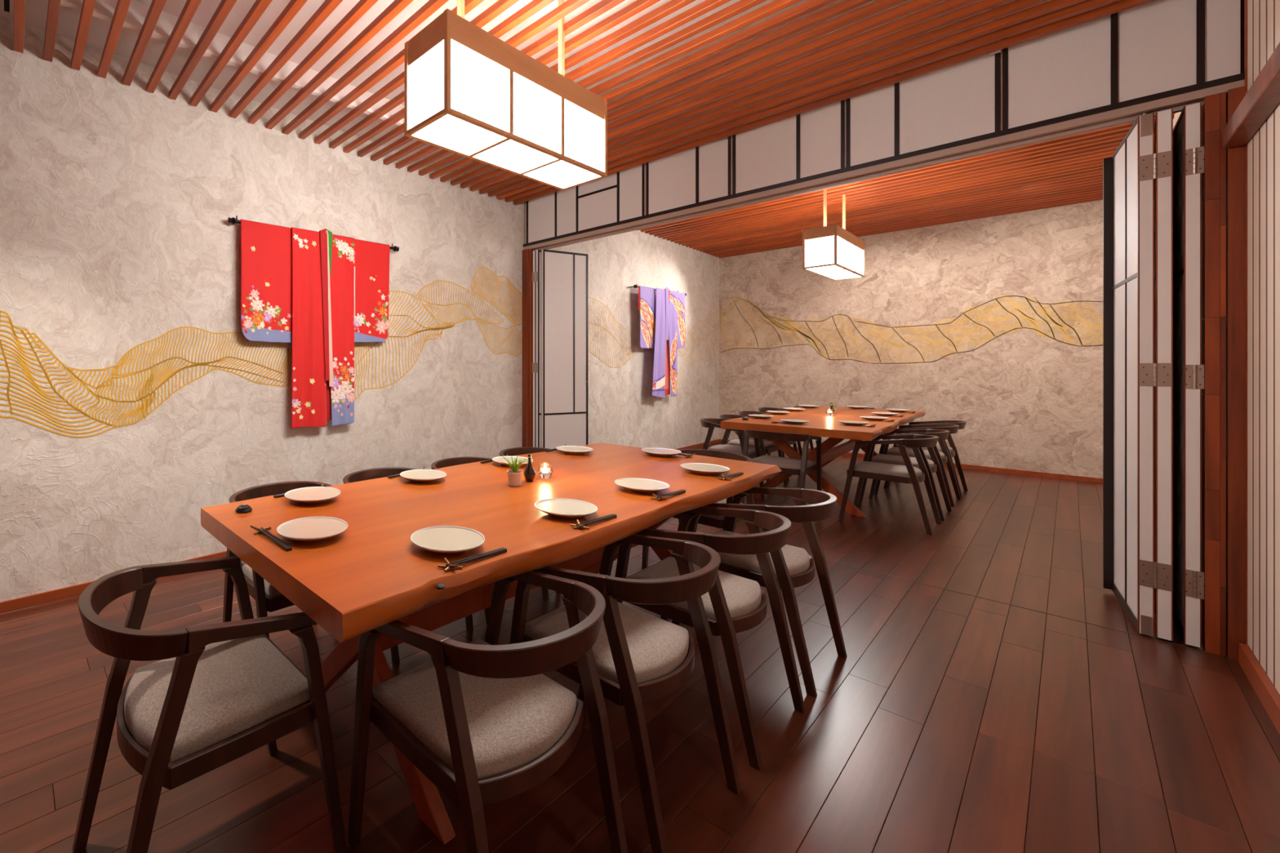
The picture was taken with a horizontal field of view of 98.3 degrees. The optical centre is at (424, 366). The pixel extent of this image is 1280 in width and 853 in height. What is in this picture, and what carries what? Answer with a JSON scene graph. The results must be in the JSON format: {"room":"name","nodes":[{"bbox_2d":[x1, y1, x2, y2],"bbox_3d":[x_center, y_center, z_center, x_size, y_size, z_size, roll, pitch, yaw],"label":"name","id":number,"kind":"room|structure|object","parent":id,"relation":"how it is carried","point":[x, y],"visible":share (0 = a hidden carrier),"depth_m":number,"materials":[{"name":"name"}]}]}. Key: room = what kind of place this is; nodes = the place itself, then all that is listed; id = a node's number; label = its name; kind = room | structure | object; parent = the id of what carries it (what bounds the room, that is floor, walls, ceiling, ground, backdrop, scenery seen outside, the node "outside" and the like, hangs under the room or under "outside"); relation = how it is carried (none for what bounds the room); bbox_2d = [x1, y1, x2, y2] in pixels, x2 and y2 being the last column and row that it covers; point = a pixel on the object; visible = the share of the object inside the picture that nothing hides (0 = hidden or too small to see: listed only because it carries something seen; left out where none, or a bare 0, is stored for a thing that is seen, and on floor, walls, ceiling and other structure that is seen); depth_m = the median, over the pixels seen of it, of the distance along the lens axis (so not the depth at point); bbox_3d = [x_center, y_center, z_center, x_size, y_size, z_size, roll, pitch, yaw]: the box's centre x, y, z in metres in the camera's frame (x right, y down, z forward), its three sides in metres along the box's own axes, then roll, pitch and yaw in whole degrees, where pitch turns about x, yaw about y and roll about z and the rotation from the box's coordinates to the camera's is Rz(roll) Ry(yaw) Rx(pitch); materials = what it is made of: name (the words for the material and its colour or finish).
{"room":"japanese restaurant","nodes":[
{"label":"japanese restaurant","id":0,"kind":"room"},
{"bbox_2d":[0,15,719,602],"bbox_3d":[0.692,-0.394,5.146,11.156,3.320,0.120,0,0,-40],"label":"wall","id":1,"kind":"structure","parent":0,"point":[117,200],"depth_m":3.31,"materials":[{"name":"paint"}]},
{"bbox_2d":[0,551,226,613],"bbox_3d":[-1.224,1.240,3.453,5.805,0.052,0.014,0,0,-40],"label":"baseboard","id":2,"kind":"structure","parent":1,"relation":"attached to","point":[45,597],"depth_m":2.78,"materials":[{"name":"brown wood"}]},
{"bbox_2d":[0,266,522,437],"bbox_3d":[-0.667,-0.275,3.926,4.525,1.347,0.001,0,0,-40],"label":"mural","id":3,"kind":"object","parent":1,"relation":"attached to","point":[145,396],"visible":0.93,"depth_m":3.17,"materials":[{"name":"paint"}]},
{"bbox_2d":[227,215,399,251],"bbox_3d":[-0.752,-0.960,3.805,1.381,0.070,0.078,0,0,-40],"label":"rail","id":4,"kind":"object","parent":1,"relation":"attached to","point":[233,220],"visible":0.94,"depth_m":3.38,"materials":[{"name":"black metal"}]},
{"bbox_2d":[240,218,390,428],"bbox_3d":[-0.733,-0.281,3.763,1.205,1.442,0.060,0,0,-40],"label":"kimono","id":5,"kind":"object","parent":4,"relation":"hanging from","point":[322,292],"visible":1,"depth_m":3.71,"materials":[{"name":"fabric"}]},
{"bbox_2d":[587,296,717,368],"bbox_3d":[3.393,-0.498,7.329,3.847,1.041,0.001,0,0,-40],"label":"mural","id":6,"kind":"object","parent":1,"relation":"attached to","point":[588,296],"visible":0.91,"depth_m":6.57,"materials":[{"name":"paint"}]},
{"bbox_2d":[628,284,686,296],"bbox_3d":[3.219,-1.038,7.100,1.467,0.081,0.130,0,0,-40],"label":"rail","id":7,"kind":"object","parent":1,"relation":"attached to","point":[634,286],"visible":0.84,"depth_m":6.63,"materials":[{"name":"black metal"}]},
{"bbox_2d":[638,285,684,398],"bbox_3d":[3.277,-0.323,7.052,1.328,1.518,0.061,0,0,-40],"label":"kimono","id":8,"kind":"object","parent":7,"relation":"hanging from","point":[662,321],"visible":1,"depth_m":6.98,"materials":[{"name":"fabric"}]},
{"bbox_2d":[674,439,719,449],"bbox_3d":[2.991,1.240,6.986,4.995,0.052,0.014,0,0,-40],"label":"baseboard","id":9,"kind":"structure","parent":1,"relation":"attached to","point":[692,446],"depth_m":8.03,"materials":[{"name":"brown wood"}]},
{"bbox_2d":[0,0,1155,204],"bbox_3d":[-0.034,-1.772,1.933,5.963,0.265,4.208,0,0,-39],"label":"ceiling","id":10,"kind":"structure","parent":0,"point":[669,73],"depth_m":2.76,"materials":[{"name":"wood"}]},
{"bbox_2d":[0,0,13,16],"bbox_3d":[-2.070,-1.796,2.378,0.298,0.015,0.440,0,0,-39],"label":"ceiling vent","id":11,"kind":"object","parent":10,"relation":"in","point":[7,6],"visible":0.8,"depth_m":2.58,"materials":[{"name":"black metal"}]},
{"bbox_2d":[404,0,607,190],"bbox_3d":[0.411,-1.367,2.327,1.050,0.860,0.265,0,0,-39],"label":"pendant lantern","id":12,"kind":"object","parent":10,"relation":"hanging from","point":[469,93],"visible":1,"depth_m":2.14,"materials":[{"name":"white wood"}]},
{"bbox_2d":[0,442,1279,852],"bbox_3d":[1.940,1.326,3.586,11.110,0.120,4.324,0,0,-39],"label":"floor","id":13,"kind":"structure","parent":0,"point":[950,722],"depth_m":1.76,"materials":[{"name":"brown wood"}]},
{"bbox_2d":[72,555,346,852],"bbox_3d":[-0.567,0.908,1.355,0.566,0.715,0.512,0,0,-39],"label":"armchair","id":14,"kind":"object","parent":13,"relation":"on","point":[187,714],"visible":0.98,"depth_m":1.26,"materials":[{"name":"brown wood"}]},
{"bbox_2d":[124,634,310,762],"bbox_3d":[-0.556,0.841,1.364,0.404,0.053,0.392,0,0,-39],"label":"cushion","id":15,"kind":"object","parent":14,"relation":"on","point":[238,686],"depth_m":1.29,"materials":[{"name":"fabric"}]},
{"bbox_2d":[222,480,331,638],"bbox_3d":[-0.549,0.908,2.207,0.512,0.715,0.566,0,0,-39],"label":"armchair","id":16,"kind":"object","parent":13,"relation":"on","point":[267,597],"visible":0.16,"depth_m":2.19,"materials":[{"name":"brown wood"}]},
{"bbox_2d":[240,560,281,597],"bbox_3d":[-0.540,0.841,2.196,0.392,0.053,0.404,0,0,-39],"label":"cushion","id":17,"kind":"object","parent":16,"relation":"on","point":[270,591],"depth_m":1.98,"materials":[{"name":"fabric"}]},
{"bbox_2d":[342,466,473,665],"bbox_3d":[-0.120,0.908,2.551,0.512,0.715,0.566,0,0,-39],"label":"armchair","id":18,"kind":"object","parent":13,"relation":"on","point":[377,473],"visible":0.13,"depth_m":2.70,"materials":[{"name":"brown wood"}]},
{"bbox_2d":[347,570,627,852],"bbox_3d":[0.151,0.908,1.296,0.512,0.715,0.566,0,0,-39],"label":"armchair","id":19,"kind":"object","parent":13,"relation":"on","point":[482,720],"visible":0.88,"depth_m":1.19,"materials":[{"name":"brown wood"}]},
{"bbox_2d":[372,637,577,778],"bbox_3d":[0.142,0.841,1.308,0.392,0.053,0.404,0,0,-39],"label":"cushion","id":20,"kind":"object","parent":19,"relation":"on","point":[514,724],"depth_m":1.22,"materials":[{"name":"fabric"}]},
{"bbox_2d":[431,456,549,624],"bbox_3d":[0.322,0.908,2.879,0.512,0.715,0.566,0,0,-39],"label":"armchair","id":21,"kind":"object","parent":13,"relation":"on","point":[447,462],"visible":0.07,"depth_m":3.06,"materials":[{"name":"brown wood"}]},
{"bbox_2d":[200,442,782,844],"bbox_3d":[0.510,0.878,2.284,2.570,0.776,1.084,0,0,-39],"label":"dining table","id":22,"kind":"object","parent":13,"relation":"on","point":[367,576],"depth_m":1.73,"materials":[{"name":"brown wood"}]},
{"bbox_2d":[249,524,271,534],"bbox_3d":[-0.503,0.504,1.597,0.064,0.023,0.058,0,0,-27],"label":"chopstick rest","id":23,"kind":"object","parent":22,"relation":"on","point":[268,528],"visible":0.88,"depth_m":1.60,"materials":[{"name":"brown metal"}]},
{"bbox_2d":[258,528,288,551],"bbox_3d":[-0.448,0.509,1.522,0.008,0.013,0.215,0,0,-40],"label":"chopstick","id":24,"kind":"object","parent":22,"relation":"on","point":[282,545],"visible":1,"depth_m":1.50,"materials":[{"name":"wood"}]},
{"bbox_2d":[261,527,292,551],"bbox_3d":[-0.441,0.509,1.528,0.008,0.013,0.215,0,0,-39],"label":"chopstick","id":25,"kind":"object","parent":22,"relation":"on","point":[264,530],"visible":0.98,"depth_m":1.51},
{"bbox_2d":[274,493,284,497],"bbox_3d":[-0.502,0.509,2.088,0.215,0.013,0.008,0,0,-39],"label":"chopstick","id":26,"kind":"object","parent":22,"relation":"on","point":[282,495],"visible":0.32,"depth_m":2.03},
{"bbox_2d":[276,516,347,542],"bbox_3d":[-0.339,0.502,1.571,0.212,0.027,0.212,0,0,-30],"label":"plate","id":27,"kind":"object","parent":22,"relation":"on","point":[310,529],"visible":1,"depth_m":1.56,"materials":[{"name":"ceramic"}]},
{"bbox_2d":[284,486,340,503],"bbox_3d":[-0.429,0.502,1.989,0.212,0.027,0.212,0,0,-40],"label":"plate","id":28,"kind":"object","parent":22,"relation":"on","point":[311,495],"visible":1,"depth_m":1.98,"materials":[{"name":"ceramic"}]},
{"bbox_2d":[388,474,399,478],"bbox_3d":[-0.078,0.509,2.440,0.215,0.013,0.008,0,0,-39],"label":"chopstick","id":29,"kind":"object","parent":22,"relation":"on","point":[397,475],"visible":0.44,"depth_m":2.39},
{"bbox_2d":[400,469,446,482],"bbox_3d":[-0.005,0.502,2.341,0.212,0.027,0.212,0,0,14],"label":"plate","id":30,"kind":"object","parent":22,"relation":"on","point":[415,475],"visible":1,"depth_m":2.32,"materials":[{"name":"ceramic"}]},
{"bbox_2d":[410,525,484,554],"bbox_3d":[0.066,0.502,1.475,0.212,0.027,0.212,0,0,28],"label":"plate","id":31,"kind":"object","parent":22,"relation":"on","point":[444,540],"visible":1,"depth_m":1.47,"materials":[{"name":"ceramic"}]},
{"bbox_2d":[437,557,462,571],"bbox_3d":[0.069,0.504,1.315,0.064,0.023,0.058,0,0,31],"label":"chopstick rest","id":32,"kind":"object","parent":22,"relation":"on","point":[453,566],"visible":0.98,"depth_m":1.31,"materials":[{"name":"brown metal"}]},
{"bbox_2d":[445,547,504,566],"bbox_3d":[0.139,0.509,1.376,0.215,0.013,0.008,0,0,-39],"label":"chopstick","id":33,"kind":"object","parent":22,"relation":"on","point":[474,556],"visible":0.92,"depth_m":1.36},
{"bbox_2d":[448,547,506,567],"bbox_3d":[0.145,0.509,1.369,0.215,0.013,0.008,0,0,-40],"label":"chopstick","id":34,"kind":"object","parent":22,"relation":"on","point":[503,550],"visible":1,"depth_m":1.38,"materials":[{"name":"wood"}]},
{"bbox_2d":[492,456,533,466],"bbox_3d":[0.462,0.502,2.703,0.212,0.027,0.212,0,0,34],"label":"plate","id":35,"kind":"object","parent":22,"relation":"on","point":[499,459],"visible":0.69,"depth_m":2.71,"materials":[{"name":"ceramic"}]},
{"bbox_2d":[500,455,529,486],"bbox_3d":[0.386,0.448,2.236,0.130,0.136,0.112,0,0,27],"label":"potted plant","id":36,"kind":"object","parent":22,"relation":"on","point":[514,476],"visible":1,"depth_m":2.22,"materials":[{"name":"green plant"}]},
{"bbox_2d":[523,454,535,481],"bbox_3d":[0.472,0.456,2.315,0.055,0.120,0.055,0,0,-39],"label":"sauce bottle","id":37,"kind":"object","parent":22,"relation":"on","point":[529,473],"visible":0.96,"depth_m":2.30,"materials":[{"name":"glass"}]},
{"bbox_2d":[537,462,552,479],"bbox_3d":[0.558,0.480,2.384,0.074,0.070,0.070,0,0,-39],"label":"tealight holder","id":38,"kind":"object","parent":22,"relation":"on","point":[544,469],"visible":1,"depth_m":2.36,"materials":[{"name":"clear glass"}]},
{"bbox_2d":[534,497,597,518],"bbox_3d":[0.493,0.502,1.804,0.212,0.027,0.212,0,0,-15],"label":"plate","id":39,"kind":"object","parent":22,"relation":"on","point":[561,508],"visible":1,"depth_m":1.79,"materials":[{"name":"ceramic"}]},
{"bbox_2d":[555,445,593,454],"bbox_3d":[0.891,0.502,3.067,0.212,0.027,0.212,0,0,34],"label":"plate","id":40,"kind":"object","parent":22,"relation":"on","point":[572,450],"visible":1,"depth_m":3.05,"materials":[{"name":"ceramic"}]},
{"bbox_2d":[569,519,589,528],"bbox_3d":[0.497,0.504,1.643,0.058,0.023,0.064,0,0,-29],"label":"chopstick rest","id":41,"kind":"object","parent":22,"relation":"on","point":[582,526],"visible":0.98,"depth_m":1.63,"materials":[{"name":"brown metal"}]},
{"bbox_2d":[576,513,613,525],"bbox_3d":[0.566,0.509,1.705,0.215,0.013,0.008,0,0,-39],"label":"chopstick","id":42,"kind":"object","parent":22,"relation":"on","point":[581,523],"visible":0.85,"depth_m":1.69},
{"bbox_2d":[578,514,617,527],"bbox_3d":[0.572,0.509,1.698,0.215,0.013,0.008,0,0,-40],"label":"chopstick","id":43,"kind":"object","parent":22,"relation":"on","point":[613,515],"visible":1,"depth_m":1.71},
{"bbox_2d":[614,477,670,493],"bbox_3d":[0.906,0.502,2.153,0.212,0.027,0.212,0,0,41],"label":"plate","id":44,"kind":"object","parent":22,"relation":"on","point":[632,484],"visible":1,"depth_m":2.13,"materials":[{"name":"ceramic"}]},
{"bbox_2d":[650,493,668,501],"bbox_3d":[0.908,0.504,1.993,0.064,0.023,0.058,0,0,27],"label":"chopstick rest","id":45,"kind":"object","parent":22,"relation":"on","point":[654,495],"visible":0.97,"depth_m":1.99,"materials":[{"name":"brown metal"}]},
{"bbox_2d":[641,447,681,457],"bbox_3d":[1.370,0.502,2.990,0.212,0.027,0.212,0,0,-31],"label":"plate","id":46,"kind":"object","parent":22,"relation":"on","point":[655,451],"visible":1,"depth_m":2.97,"materials":[{"name":"ceramic"}]},
{"bbox_2d":[656,489,682,497],"bbox_3d":[0.979,0.509,2.054,0.215,0.013,0.008,0,0,-39],"label":"chopstick","id":47,"kind":"object","parent":22,"relation":"on","point":[679,490],"visible":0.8,"depth_m":2.03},
{"bbox_2d":[659,489,685,498],"bbox_3d":[0.984,0.509,2.047,0.215,0.013,0.008,0,0,-40],"label":"chopstick","id":48,"kind":"object","parent":22,"relation":"on","point":[682,491],"visible":0.96,"depth_m":2.06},
{"bbox_2d":[680,462,729,475],"bbox_3d":[1.359,0.502,2.505,0.212,0.027,0.212,0,0,-41],"label":"plate","id":49,"kind":"object","parent":22,"relation":"on","point":[696,468],"visible":1,"depth_m":2.49,"materials":[{"name":"ceramic"}]},
{"bbox_2d":[715,474,731,479],"bbox_3d":[1.363,0.504,2.344,0.058,0.023,0.064,0,0,-17],"label":"chopstick rest","id":50,"kind":"object","parent":22,"relation":"on","point":[718,477],"visible":1,"depth_m":2.34,"materials":[{"name":"brown metal"}]},
{"bbox_2d":[728,471,743,477],"bbox_3d":[1.438,0.509,2.399,0.215,0.013,0.008,0,0,-40],"label":"chopstick","id":51,"kind":"object","parent":22,"relation":"on","point":[741,473],"visible":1,"depth_m":2.41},
{"bbox_2d":[499,447,550,456],"bbox_3d":[0.762,0.908,3.257,0.512,0.715,0.566,0,0,-39],"label":"armchair","id":52,"kind":"object","parent":13,"relation":"on","point":[515,451],"visible":0.06,"depth_m":3.49,"materials":[{"name":"brown wood"}]},
{"bbox_2d":[509,533,741,852],"bbox_3d":[0.598,0.908,1.615,0.512,0.715,0.566,0,0,-39],"label":"armchair","id":53,"kind":"object","parent":13,"relation":"on","point":[640,656],"visible":0.79,"depth_m":1.47,"materials":[{"name":"brown wood"}]},
{"bbox_2d":[524,601,688,684],"bbox_3d":[0.589,0.841,1.627,0.392,0.053,0.404,0,0,-39],"label":"cushion","id":54,"kind":"object","parent":53,"relation":"on","point":[659,648],"depth_m":1.53,"materials":[{"name":"fabric"}]},
{"bbox_2d":[641,448,755,569],"bbox_3d":[1.702,0.908,3.181,0.566,0.715,0.512,0,0,-39],"label":"armchair","id":55,"kind":"object","parent":13,"relation":"on","point":[718,522],"visible":0.13,"depth_m":3.14,"materials":[{"name":"brown wood"}]},
{"bbox_2d":[701,498,742,519],"bbox_3d":[1.691,0.841,3.172,0.404,0.053,0.392,0,0,-39],"label":"cushion","id":56,"kind":"object","parent":55,"relation":"on","point":[703,516],"depth_m":2.94,"materials":[{"name":"fabric"}]},
{"bbox_2d":[614,506,805,770],"bbox_3d":[1.052,0.908,1.971,0.512,0.715,0.566,0,0,-39],"label":"armchair","id":57,"kind":"object","parent":13,"relation":"on","point":[735,604],"visible":0.73,"depth_m":1.83,"materials":[{"name":"brown wood"}]},
{"bbox_2d":[626,555,761,620],"bbox_3d":[1.043,0.841,1.982,0.392,0.053,0.404,0,0,-39],"label":"cushion","id":58,"kind":"object","parent":57,"relation":"on","point":[743,596],"depth_m":1.88,"materials":[{"name":"fabric"}]},
{"bbox_2d":[700,417,769,500],"bbox_3d":[3.116,0.908,5.229,0.512,0.715,0.566,0,0,-39],"label":"armchair","id":59,"kind":"object","parent":13,"relation":"on","point":[710,423],"visible":0.54,"depth_m":5.18,"materials":[{"name":"brown wood"}]},
{"bbox_2d":[709,444,763,455],"bbox_3d":[3.125,0.841,5.218,0.392,0.053,0.404,0,0,-39],"label":"cushion","id":60,"kind":"object","parent":59,"relation":"on","point":[722,447],"depth_m":5.14,"materials":[{"name":"fabric"}]},
{"bbox_2d":[720,414,786,484],"bbox_3d":[3.554,0.908,5.642,0.512,0.715,0.566,0,0,-39],"label":"armchair","id":61,"kind":"object","parent":13,"relation":"on","point":[770,446],"visible":0.36,"depth_m":5.58,"materials":[{"name":"brown wood"}]},
{"bbox_2d":[728,439,776,448],"bbox_3d":[3.563,0.841,5.630,0.392,0.053,0.404,0,0,-39],"label":"cushion","id":62,"kind":"object","parent":61,"relation":"on","point":[768,445],"depth_m":5.52,"materials":[{"name":"fabric"}]},
{"bbox_2d":[671,487,847,697],"bbox_3d":[1.495,0.908,2.325,0.512,0.715,0.566,0,0,-39],"label":"armchair","id":63,"kind":"object","parent":13,"relation":"on","point":[793,567],"visible":0.66,"depth_m":2.18,"materials":[{"name":"brown wood"}]},
{"bbox_2d":[716,530,809,577],"bbox_3d":[1.486,0.841,2.337,0.392,0.053,0.404,0,0,-39],"label":"cushion","id":64,"kind":"object","parent":63,"relation":"on","point":[797,559],"depth_m":2.20,"materials":[{"name":"fabric"}]},
{"bbox_2d":[738,410,798,479],"bbox_3d":[4.052,0.908,6.108,0.512,0.715,0.566,0,0,-39],"label":"armchair","id":65,"kind":"object","parent":13,"relation":"on","point":[743,412],"visible":0.21,"depth_m":6.08,"materials":[{"name":"brown wood"}]},
{"bbox_2d":[741,429,822,503],"bbox_3d":[3.111,0.908,4.521,0.566,0.715,0.512,0,0,-39],"label":"armchair","id":66,"kind":"object","parent":13,"relation":"on","point":[802,467],"visible":0.77,"depth_m":4.39,"materials":[{"name":"brown wood"}]},
{"bbox_2d":[751,455,814,469],"bbox_3d":[3.122,0.841,4.530,0.404,0.053,0.392,0,0,-39],"label":"cushion","id":67,"kind":"object","parent":66,"relation":"on","point":[783,463],"depth_m":4.43,"materials":[{"name":"fabric"}]},
{"bbox_2d":[758,407,813,455],"bbox_3d":[4.641,0.908,6.652,0.512,0.715,0.566,0,0,-39],"label":"armchair","id":68,"kind":"object","parent":13,"relation":"on","point":[761,409],"visible":0.18,"depth_m":6.62,"materials":[{"name":"brown wood"}]},
{"bbox_2d":[720,405,926,517],"bbox_3d":[4.266,0.891,5.392,3.000,0.750,1.123,0,0,-40],"label":"dining table","id":69,"kind":"object","parent":13,"relation":"on","point":[820,424],"visible":0.77,"depth_m":4.74,"materials":[{"name":"brown wood"}]},
{"bbox_2d":[748,414,773,418],"bbox_3d":[3.333,0.502,5.117,0.212,0.027,0.212,0,0,0],"label":"plate","id":70,"kind":"object","parent":69,"relation":"on","point":[757,416],"visible":1,"depth_m":5.09,"materials":[{"name":"ceramic"}]},
{"bbox_2d":[766,410,790,414],"bbox_3d":[3.800,0.502,5.547,0.212,0.027,0.212,0,0,40],"label":"plate","id":71,"kind":"object","parent":69,"relation":"on","point":[775,412],"visible":1,"depth_m":5.52,"materials":[{"name":"ceramic"}]},
{"bbox_2d":[774,422,801,425],"bbox_3d":[3.223,0.509,4.592,0.008,0.013,0.215,0,0,-41],"label":"chopstick","id":72,"kind":"object","parent":69,"relation":"on","point":[775,422],"visible":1,"depth_m":4.57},
{"bbox_2d":[782,408,804,411],"bbox_3d":[4.260,0.502,5.957,0.212,0.027,0.212,0,0,-29],"label":"plate","id":73,"kind":"object","parent":69,"relation":"on","point":[788,409],"visible":1,"depth_m":5.91,"materials":[{"name":"ceramic"}]},
{"bbox_2d":[780,419,808,424],"bbox_3d":[3.329,0.502,4.643,0.212,0.027,0.212,0,0,-5],"label":"plate","id":74,"kind":"object","parent":69,"relation":"on","point":[793,421],"visible":0.98,"depth_m":4.61,"materials":[{"name":"ceramic"}]},
{"bbox_2d":[798,404,819,408],"bbox_3d":[4.766,0.502,6.401,0.212,0.027,0.212,0,0,6],"label":"plate","id":75,"kind":"object","parent":69,"relation":"on","point":[802,406],"visible":1,"depth_m":6.36,"materials":[{"name":"ceramic"}]},
{"bbox_2d":[825,408,834,415],"bbox_3d":[4.247,0.480,5.416,0.074,0.070,0.070,0,0,-39],"label":"tealight holder","id":76,"kind":"object","parent":69,"relation":"on","point":[828,411],"visible":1,"depth_m":5.39,"materials":[{"name":"clear glass"}]},
{"bbox_2d":[838,420,869,426],"bbox_3d":[3.763,0.502,4.528,0.212,0.027,0.212,0,0,22],"label":"plate","id":77,"kind":"object","parent":69,"relation":"on","point":[846,422],"visible":1,"depth_m":4.51,"materials":[{"name":"ceramic"}]},
{"bbox_2d":[846,405,869,408],"bbox_3d":[5.256,0.502,6.268,0.212,0.027,0.212,0,0,24],"label":"plate","id":78,"kind":"object","parent":69,"relation":"on","point":[851,406],"visible":1,"depth_m":6.23,"materials":[{"name":"ceramic"}]},
{"bbox_2d":[859,416,888,420],"bbox_3d":[4.302,0.502,4.942,0.212,0.027,0.212,0,0,-35],"label":"plate","id":79,"kind":"object","parent":69,"relation":"on","point":[868,418],"visible":1,"depth_m":4.92,"materials":[{"name":"ceramic"}]},
{"bbox_2d":[871,412,898,416],"bbox_3d":[4.807,0.502,5.394,0.212,0.027,0.212,0,0,-21],"label":"plate","id":80,"kind":"object","parent":69,"relation":"on","point":[886,414],"visible":1,"depth_m":5.37,"materials":[{"name":"ceramic"}]},
{"bbox_2d":[885,408,911,412],"bbox_3d":[5.333,0.502,5.820,0.212,0.027,0.212,0,0,-14],"label":"plate","id":81,"kind":"object","parent":69,"relation":"on","point":[890,410],"visible":1,"depth_m":5.77,"materials":[{"name":"ceramic"}]},
{"bbox_2d":[838,434,941,535],"bbox_3d":[3.799,0.908,4.216,0.512,0.715,0.566,0,0,-39],"label":"armchair","id":82,"kind":"object","parent":13,"relation":"on","point":[908,473],"visible":0.98,"depth_m":4.15,"materials":[{"name":"brown wood"}]},
{"bbox_2d":[853,461,921,476],"bbox_3d":[3.790,0.841,4.227,0.392,0.053,0.404,0,0,-39],"label":"cushion","id":83,"kind":"object","parent":82,"relation":"on","point":[864,468],"depth_m":4.16,"materials":[{"name":"fabric"}]},
{"bbox_2d":[857,429,951,520],"bbox_3d":[4.259,0.908,4.585,0.512,0.715,0.566,0,0,-39],"label":"armchair","id":84,"kind":"object","parent":13,"relation":"on","point":[933,465],"visible":0.66,"depth_m":4.54,"materials":[{"name":"brown wood"}]},
{"bbox_2d":[871,453,933,467],"bbox_3d":[4.250,0.841,4.596,0.392,0.053,0.404,0,0,-39],"label":"cushion","id":85,"kind":"object","parent":84,"relation":"on","point":[880,458],"depth_m":4.55,"materials":[{"name":"fabric"}]},
{"bbox_2d":[873,423,960,506],"bbox_3d":[4.771,0.908,5.001,0.512,0.715,0.566,0,0,-39],"label":"armchair","id":86,"kind":"object","parent":13,"relation":"on","point":[944,457],"visible":0.63,"depth_m":4.95,"materials":[{"name":"brown wood"}]},
{"bbox_2d":[887,447,945,458],"bbox_3d":[4.762,0.841,5.012,0.392,0.053,0.404,0,0,-39],"label":"cushion","id":87,"kind":"object","parent":86,"relation":"on","point":[893,451],"depth_m":4.97,"materials":[{"name":"fabric"}]},
{"bbox_2d":[887,420,968,497],"bbox_3d":[5.185,0.908,5.332,0.512,0.715,0.566,0,0,-39],"label":"armchair","id":88,"kind":"object","parent":13,"relation":"on","point":[952,450],"visible":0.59,"depth_m":5.28,"materials":[{"name":"brown wood"}]},
{"bbox_2d":[906,444,952,452],"bbox_3d":[5.176,0.841,5.343,0.392,0.053,0.404,0,0,-39],"label":"cushion","id":89,"kind":"object","parent":88,"relation":"on","point":[950,448],"depth_m":5.20,"materials":[{"name":"fabric"}]},
{"bbox_2d":[665,521,1204,651],"bbox_3d":[2.253,1.265,3.815,0.012,0.002,3.886,0,0,-39],"label":"trim","id":90,"kind":"structure","parent":13,"relation":"on","point":[665,522],"depth_m":2.71,"materials":[{"name":"wood"}]},
{"bbox_2d":[523,0,1244,250],"bbox_3d":[2.312,-1.617,3.809,0.100,0.875,4.008,0,0,-39],"label":"transom panel","id":91,"kind":"structure","parent":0,"point":[1155,56],"depth_m":2.94,"materials":[{"name":"paper"}]},
{"bbox_2d":[522,248,534,447],"bbox_3d":[1.071,0.035,5.315,0.072,2.462,0.108,0,0,-39],"label":"trim","id":92,"kind":"structure","parent":91,"relation":"attached to","point":[526,254],"depth_m":5.28,"materials":[{"name":"brown wood"}]},
{"bbox_2d":[532,249,588,448],"bbox_3d":[1.414,0.040,5.338,0.602,2.428,0.280,0,0,-39],"label":"door","id":93,"kind":"structure","parent":91,"relation":"in","point":[560,381],"depth_m":5.28,"materials":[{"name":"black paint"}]},
{"bbox_2d":[1102,102,1204,648],"bbox_3d":[3.646,0.023,2.603,0.688,2.462,0.258,0,0,-39],"label":"door","id":94,"kind":"structure","parent":91,"relation":"in","point":[1153,376],"depth_m":2.41,"materials":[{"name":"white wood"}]},
{"bbox_2d":[638,113,1175,257],"bbox_3d":[4.299,-1.924,5.474,5.067,0.260,4.324,0,0,-39],"label":"ceiling","id":95,"kind":"structure","parent":0,"point":[1066,171],"depth_m":5.57,"materials":[{"name":"wood"}]},
{"bbox_2d":[802,188,864,279],"bbox_3d":[4.139,-1.367,5.207,1.050,0.860,0.265,0,0,-39],"label":"pendant lantern","id":96,"kind":"object","parent":95,"relation":"hanging from","point":[833,252],"visible":0.99,"depth_m":4.96,"materials":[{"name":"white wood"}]},
{"bbox_2d":[719,200,1102,478],"bbox_3d":[6.246,-0.394,7.032,0.120,3.320,4.364,0,0,-39],"label":"wall","id":97,"kind":"structure","parent":0,"point":[1027,400],"depth_m":6.46,"materials":[{"name":"paint"}]},
{"bbox_2d":[720,295,1102,364],"bbox_3d":[6.159,-0.588,7.041,0.001,1.113,3.974,0,0,-39],"label":"mural","id":98,"kind":"object","parent":97,"relation":"attached to","point":[788,326],"visible":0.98,"depth_m":6.65,"materials":[{"name":"paint"}]},
{"bbox_2d":[720,439,1102,483],"bbox_3d":[6.192,1.240,6.991,0.014,0.052,4.120,0,0,-39],"label":"baseboard","id":99,"kind":"structure","parent":97,"relation":"attached to","point":[1096,480],"depth_m":6.01,"materials":[{"name":"brown wood"}]},
{"bbox_2d":[1173,0,1279,695],"bbox_3d":[3.249,-0.394,1.949,11.150,3.320,0.192,0,0,-39],"label":"wall","id":100,"kind":"structure","parent":0,"point":[1255,123],"depth_m":2.00,"materials":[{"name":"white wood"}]},
{"bbox_2d":[1201,0,1247,661],"bbox_3d":[3.517,-0.264,2.271,0.136,3.060,0.100,0,0,-39],"label":"trim","id":101,"kind":"structure","parent":100,"relation":"attached to","point":[1224,176],"depth_m":2.26,"materials":[{"name":"brown wood"}]},
{"bbox_2d":[1238,642,1279,734],"bbox_3d":[1.222,1.224,0.388,5.793,0.085,0.020,0,0,-39],"label":"baseboard","id":102,"kind":"structure","parent":100,"relation":"attached to","point":[1263,686],"depth_m":1.97,"materials":[{"name":"brown wood"}]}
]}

